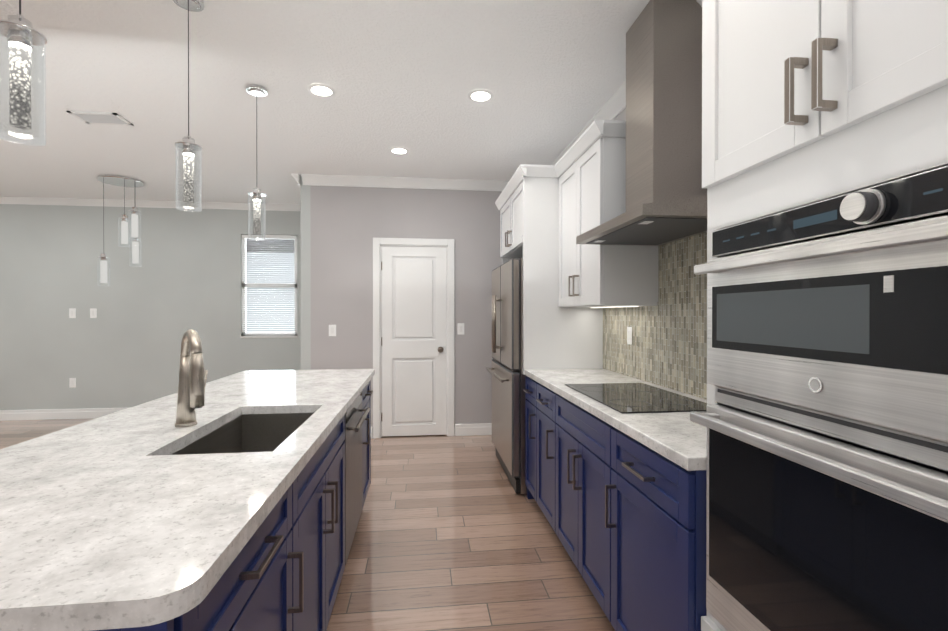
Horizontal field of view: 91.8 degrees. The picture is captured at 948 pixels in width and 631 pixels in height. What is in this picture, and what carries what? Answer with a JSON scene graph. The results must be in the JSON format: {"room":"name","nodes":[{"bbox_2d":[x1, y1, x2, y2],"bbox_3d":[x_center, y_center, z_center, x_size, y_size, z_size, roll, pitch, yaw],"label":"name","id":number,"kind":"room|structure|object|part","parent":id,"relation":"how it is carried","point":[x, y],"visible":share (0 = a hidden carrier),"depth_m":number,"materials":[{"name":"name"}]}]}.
{"room":"kitchen","nodes":[
{"label":"kitchen","id":0,"kind":"room"},
{"bbox_2d":[0,204,300,409],"bbox_3d":[-5.259,-0.078,5.766,6.650,2.740,0.100,0,0,-7],"label":"wall","id":1,"kind":"structure","parent":0,"point":[122,349],"depth_m":5.81,"materials":[{"name":"paint"}]},
{"bbox_2d":[0,407,130,420],"bbox_3d":[-5.203,1.229,5.718,6.750,0.125,0.019,0,0,-7],"label":"baseboard","id":2,"kind":"structure","parent":1,"relation":"attached to","point":[49,414],"depth_m":5.71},
{"bbox_2d":[69,378,75,387],"bbox_3d":[-5.020,0.842,5.742,0.075,0.120,0.008,0,0,-7],"label":"electrical outlet plate","id":3,"kind":"object","parent":1,"relation":"attached to","point":[72,382],"visible":1,"depth_m":5.74,"materials":[{"name":"white plastic"}]},
{"bbox_2d":[69,308,75,317],"bbox_3d":[-5.020,-0.028,5.739,0.075,0.120,0.008,0,0,-7],"label":"switch plate","id":4,"kind":"object","parent":1,"relation":"attached to","point":[72,312],"visible":1,"depth_m":5.74,"materials":[{"name":"white plastic"}]},
{"bbox_2d":[90,308,96,317],"bbox_3d":[-4.781,-0.028,5.766,0.075,0.120,0.008,0,0,-7],"label":"switch plate","id":5,"kind":"object","parent":1,"relation":"attached to","point":[93,312],"visible":1,"depth_m":5.76,"materials":[{"name":"white plastic"}]},
{"bbox_2d":[0,197,300,210],"bbox_3d":[-5.250,-1.410,5.681,6.650,0.076,0.060,0,0,-7],"label":"crown molding","id":6,"kind":"structure","parent":1,"relation":"attached to","point":[129,203],"depth_m":5.79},
{"bbox_2d":[241,234,296,337],"bbox_3d":[-2.684,-0.385,6.044,0.710,1.350,0.087,0,0,-7],"label":"window","id":7,"kind":"structure","parent":1,"relation":"in","point":[245,285],"depth_m":6.05,"materials":[{"name":"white glass"}]},
{"bbox_2d":[242,235,296,333],"bbox_3d":[-2.682,-0.404,6.025,0.690,1.295,0.026,0,0,-7],"label":"window blinds","id":8,"kind":"object","parent":7,"relation":"attached to","point":[273,237],"visible":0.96,"depth_m":6.02,"materials":[{"name":"white plastic"}]},
{"bbox_2d":[300,176,310,369],"bbox_3d":[-1.829,-0.077,5.483,0.100,2.740,1.450,0,0,-7],"label":"wall","id":9,"kind":"structure","parent":0,"point":[305,277],"depth_m":4.76,"materials":[{"name":"paint"}]},
{"bbox_2d":[291,174,300,186],"bbox_3d":[-1.906,-1.399,5.381,0.075,0.095,1.425,0,0,-7],"label":"crown molding","id":10,"kind":"structure","parent":9,"relation":"attached to","point":[296,177],"depth_m":4.68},
{"bbox_2d":[0,418,614,630],"bbox_3d":[-3.496,1.339,1.622,9.400,0.060,8.750,0,0,-7],"label":"floor","id":11,"kind":"structure","parent":0,"point":[455,533],"depth_m":2.54,"materials":[{"name":"brown wood"}]},
{"bbox_2d":[0,373,374,630],"bbox_3d":[-0.882,0.867,1.932,0.706,0.882,2.650,0,0,-7],"label":"kitchen island","id":12,"kind":"object","parent":11,"relation":"on","point":[287,573],"depth_m":1.49,"materials":[{"name":"blue wood"}]},
{"bbox_2d":[0,369,374,628],"bbox_3d":[-0.999,0.407,1.917,0.891,0.038,2.670,0,0,-7],"label":"island countertop","id":13,"kind":"structure","parent":12,"relation":"on","point":[100,519],"depth_m":0.98,"materials":[{"name":"white stone"}]},
{"bbox_2d":[168,329,211,428],"bbox_3d":[-0.977,0.218,1.587,0.145,0.342,0.181,0,0,-7],"label":"faucet","id":14,"kind":"object","parent":13,"relation":"on","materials":[{"name":"silver metal"}]},
{"bbox_2d":[172,413,313,454],"bbox_3d":[-0.785,0.548,1.640,0.364,0.242,0.714,0,0,-7],"label":"sink","id":15,"kind":"object","parent":13,"relation":"in","point":[241,432],"depth_m":1.97,"materials":[{"name":"metal"}]},
{"bbox_2d":[344,391,369,564],"bbox_3d":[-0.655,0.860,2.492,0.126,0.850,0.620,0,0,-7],"label":"dishwasher","id":16,"kind":"object","parent":12,"relation":"in","point":[354,419],"depth_m":2.40,"materials":[{"name":"silver metal"}]},
{"bbox_2d":[486,258,526,493],"bbox_3d":[0.499,0.442,3.799,0.701,1.715,0.965,0,0,-7],"label":"refrigerator","id":17,"kind":"object","parent":11,"relation":"on","point":[508,409],"visible":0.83,"depth_m":3.38,"materials":[{"name":"grey metal"}]},
{"bbox_2d":[523,372,530,498],"bbox_3d":[0.670,0.862,3.113,0.578,0.882,0.421,0,0,-7],"label":"base cabinet","id":18,"kind":"object","parent":11,"relation":"on","point":[527,390],"depth_m":3.19,"materials":[{"name":"blue wood"}]},
{"bbox_2d":[531,376,546,518],"bbox_3d":[0.711,0.863,2.757,0.578,0.882,0.525,0,0,-7],"label":"base cabinet","id":19,"kind":"object","parent":11,"relation":"on","point":[538,391],"depth_m":2.87,"materials":[{"name":"blue wood"}]},
{"bbox_2d":[547,388,598,602],"bbox_3d":[0.776,0.866,2.190,0.578,0.882,0.862,0,0,-7],"label":"base cabinet","id":20,"kind":"object","parent":11,"relation":"on","point":[572,429],"depth_m":2.19,"materials":[{"name":"blue wood"}]},
{"bbox_2d":[599,416,694,630],"bbox_3d":[0.846,0.868,1.590,0.578,0.882,0.589,0,0,-7],"label":"base cabinet","id":21,"kind":"object","parent":11,"relation":"on","point":[646,497],"depth_m":1.54,"materials":[{"name":"blue wood"}]},
{"bbox_2d":[523,368,690,467],"bbox_3d":[0.762,0.405,2.288,0.583,0.038,1.998,0,0,-7],"label":"countertop","id":22,"kind":"structure","parent":21,"relation":"on","point":[665,431],"depth_m":1.81,"materials":[{"name":"white stone"}]},
{"bbox_2d":[567,380,686,411],"bbox_3d":[0.766,0.383,2.202,0.450,0.005,0.730,0,0,-7],"label":"cooktop","id":23,"kind":"object","parent":22,"relation":"in","point":[621,395],"depth_m":2.16,"materials":[{"name":"black glass"}]},
{"bbox_2d":[687,0,947,630],"bbox_3d":[0.936,0.134,0.881,0.562,2.355,0.830,0,0,-7],"label":"tall cabinet","id":24,"kind":"object","parent":11,"relation":"on","point":[727,240],"depth_m":0.88,"materials":[{"name":"white wood"}]},
{"bbox_2d":[0,0,649,204],"bbox_3d":[-3.496,-1.461,1.610,9.400,0.060,8.750,0,0,-7],"label":"ceiling","id":25,"kind":"structure","parent":0,"point":[410,75],"depth_m":2.91,"materials":[{"name":"white paint"}]},
{"bbox_2d":[0,0,46,145],"bbox_3d":[-1.222,-0.951,1.236,0.124,0.953,0.124,0,0,-7],"label":"pendant light","id":26,"kind":"object","parent":25,"relation":"hanging from","point":[20,33],"visible":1,"depth_m":1.23,"materials":[{"name":"clear glass"}]},
{"bbox_2d":[67,111,133,125],"bbox_3d":[-2.709,-1.432,3.337,0.320,0.009,0.200,0,0,-7],"label":"ceiling vent","id":27,"kind":"object","parent":25,"relation":"in","point":[101,118],"visible":1,"depth_m":3.33,"materials":[{"name":"grey metal"}]},
{"bbox_2d":[97,175,143,285],"bbox_3d":[-3.771,-0.879,4.906,0.442,1.128,0.416,0,0,-7],"label":"chandelier","id":28,"kind":"object","parent":25,"relation":"hanging from","point":[121,181],"visible":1,"depth_m":4.88,"materials":[{"name":"glass"}]},
{"bbox_2d":[173,0,203,211],"bbox_3d":[-1.289,-0.955,2.074,0.124,0.953,0.124,0,0,-7],"label":"pendant light","id":29,"kind":"object","parent":25,"relation":"hanging from","point":[188,146],"visible":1,"depth_m":2.06,"materials":[{"name":"clear glass"}]},
{"bbox_3d":[-1.289,-0.621,2.075,0.100,0.285,0.100,0,0,-7],"label":"glass","id":30,"kind":"part","parent":29,"relation":"part of","materials":[{"name":"clear glass"}]},
{"bbox_2d":[246,84,266,240],"bbox_3d":[-1.376,-0.958,2.910,0.124,0.953,0.124,0,0,-7],"label":"pendant light","id":31,"kind":"object","parent":25,"relation":"hanging from","point":[256,194],"visible":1,"depth_m":2.89,"materials":[{"name":"clear glass"}]},
{"bbox_3d":[-1.376,-0.624,2.911,0.100,0.285,0.100,0,0,-7],"label":"glass","id":32,"kind":"part","parent":31,"relation":"part of","materials":[{"name":"clear glass"}]},
{"bbox_2d":[308,84,335,96],"bbox_3d":[-0.970,-1.432,2.924,0.170,0.006,0.170,0,0,-7],"label":"recessed light","id":33,"kind":"object","parent":25,"relation":"in","point":[324,90],"visible":1,"depth_m":2.92,"materials":[{"name":"white plastic"}]},
{"bbox_2d":[389,147,408,153],"bbox_3d":[-0.652,-1.436,4.008,0.170,0.006,0.170,0,0,-7],"label":"recessed light","id":34,"kind":"object","parent":25,"relation":"in","point":[398,150],"visible":1,"depth_m":3.99,"materials":[{"name":"white plastic"}]},
{"bbox_2d":[468,89,493,101],"bbox_3d":[0.043,-1.432,2.996,0.170,0.006,0.170,0,0,-7],"label":"recessed light","id":35,"kind":"object","parent":25,"relation":"in","point":[480,95],"visible":1,"depth_m":2.98,"materials":[{"name":"white plastic"}]},
{"bbox_2d":[310,185,513,434],"bbox_3d":[-0.435,-0.075,4.965,2.550,2.740,0.100,0,0,-7],"label":"wall","id":36,"kind":"structure","parent":0,"point":[348,224],"depth_m":4.86,"materials":[{"name":"paint"}]},
{"bbox_2d":[329,325,335,335],"bbox_3d":[-1.477,0.156,4.790,0.075,0.120,0.008,0,0,-7],"label":"light switch","id":37,"kind":"object","parent":36,"relation":"attached to","point":[332,330],"visible":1,"depth_m":4.79,"materials":[{"name":"white plastic"}]},
{"bbox_2d":[301,174,521,191],"bbox_3d":[-0.512,-1.397,4.862,2.525,0.095,0.075,0,0,-7],"label":"crown molding","id":38,"kind":"structure","parent":36,"relation":"attached to","point":[395,182],"depth_m":4.83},
{"bbox_2d":[381,246,446,436],"bbox_3d":[-0.641,0.274,4.920,0.692,2.019,0.039,0,0,-7],"label":"pantry door","id":39,"kind":"structure","parent":36,"relation":"in","point":[413,339],"depth_m":4.91,"materials":[{"name":"white wood"}]},
{"bbox_2d":[373,238,454,438],"bbox_3d":[-0.643,0.238,4.933,0.860,2.115,0.118,0,0,-7],"label":"door frame","id":40,"kind":"structure","parent":36,"relation":"attached to","point":[448,244],"depth_m":4.86,"materials":[{"name":"white wood"}]},
{"bbox_2d":[457,323,463,334],"bbox_3d":[-0.141,0.145,4.945,0.075,0.120,0.008,0,0,-7],"label":"light switch","id":41,"kind":"object","parent":36,"relation":"attached to","point":[460,328],"visible":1,"depth_m":4.94,"materials":[{"name":"white plastic"}]},
{"bbox_2d":[455,423,491,435],"bbox_3d":[0.262,1.232,4.991,0.940,0.125,0.019,0,0,-7],"label":"baseboard","id":42,"kind":"structure","parent":36,"relation":"attached to","point":[473,429],"depth_m":4.95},
{"bbox_2d":[562,108,625,174],"bbox_3d":[1.195,-0.061,1.530,0.100,2.740,7.300,0,0,-7],"label":"wall","id":43,"kind":"structure","parent":0,"point":[621,115],"depth_m":3.04,"materials":[{"name":"paint"}]},
{"bbox_2d":[499,176,554,259],"bbox_3d":[0.589,-0.755,3.807,0.578,0.450,0.990,0,0,-7],"label":"upper cabinet","id":44,"kind":"object","parent":43,"relation":"attached to","point":[527,219],"depth_m":3.26,"materials":[{"name":"white wood"}]},
{"bbox_2d":[555,120,662,307],"bbox_3d":[0.814,-0.554,2.908,0.338,0.995,0.770,0,0,-7],"label":"upper cabinet","id":45,"kind":"object","parent":43,"relation":"attached to","point":[600,263],"depth_m":2.54,"materials":[{"name":"white wood"}]},
{"bbox_2d":[551,0,701,164],"bbox_3d":[1.114,-1.383,1.463,0.075,0.095,7.198,0,0,-7],"label":"crown molding","id":46,"kind":"structure","parent":43,"relation":"attached to","point":[613,107],"depth_m":3.09,"materials":[{"name":"white wood"}]},
{"bbox_2d":[603,232,706,399],"bbox_3d":[1.045,-0.014,2.319,0.014,0.800,1.998,0,0,-7],"label":"backsplash","id":47,"kind":"structure","parent":43,"relation":"attached to","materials":[{"name":"tile"}]},
{"bbox_2d":[623,0,686,227],"bbox_3d":[0.924,-0.945,2.209,0.278,0.973,0.280,0,0,-7],"label":"hood chimney","id":48,"kind":"object","parent":43,"relation":"attached to","point":[655,125],"depth_m":2.07,"materials":[{"name":"silver metal"}]},
{"bbox_2d":[576,0,706,245],"bbox_3d":[0.832,-0.905,2.133,0.478,1.052,0.750,0,0,-7],"label":"range hood","id":49,"kind":"object","parent":48,"relation":"attached to","point":[652,193],"depth_m":2.08,"materials":[{"name":"silver metal"}]},
{"label":"outside","id":50,"kind":"structure","parent":0,"visible":0},
{"bbox_3d":[-3.202,1.482,10.525,12.710,0.380,8.830,0,0,-7],"label":"lawn","id":51,"kind":"structure","parent":50,"visible":0},
{"bbox_2d":[246,239,294,332],"bbox_3d":[-4.096,-0.737,12.592,7.010,4.000,4.100,0,0,-7],"label":"house","id":52,"kind":"structure","parent":51,"relation":"on","point":[271,296],"depth_m":10.80,"materials":[{"name":"white"}]}
]}

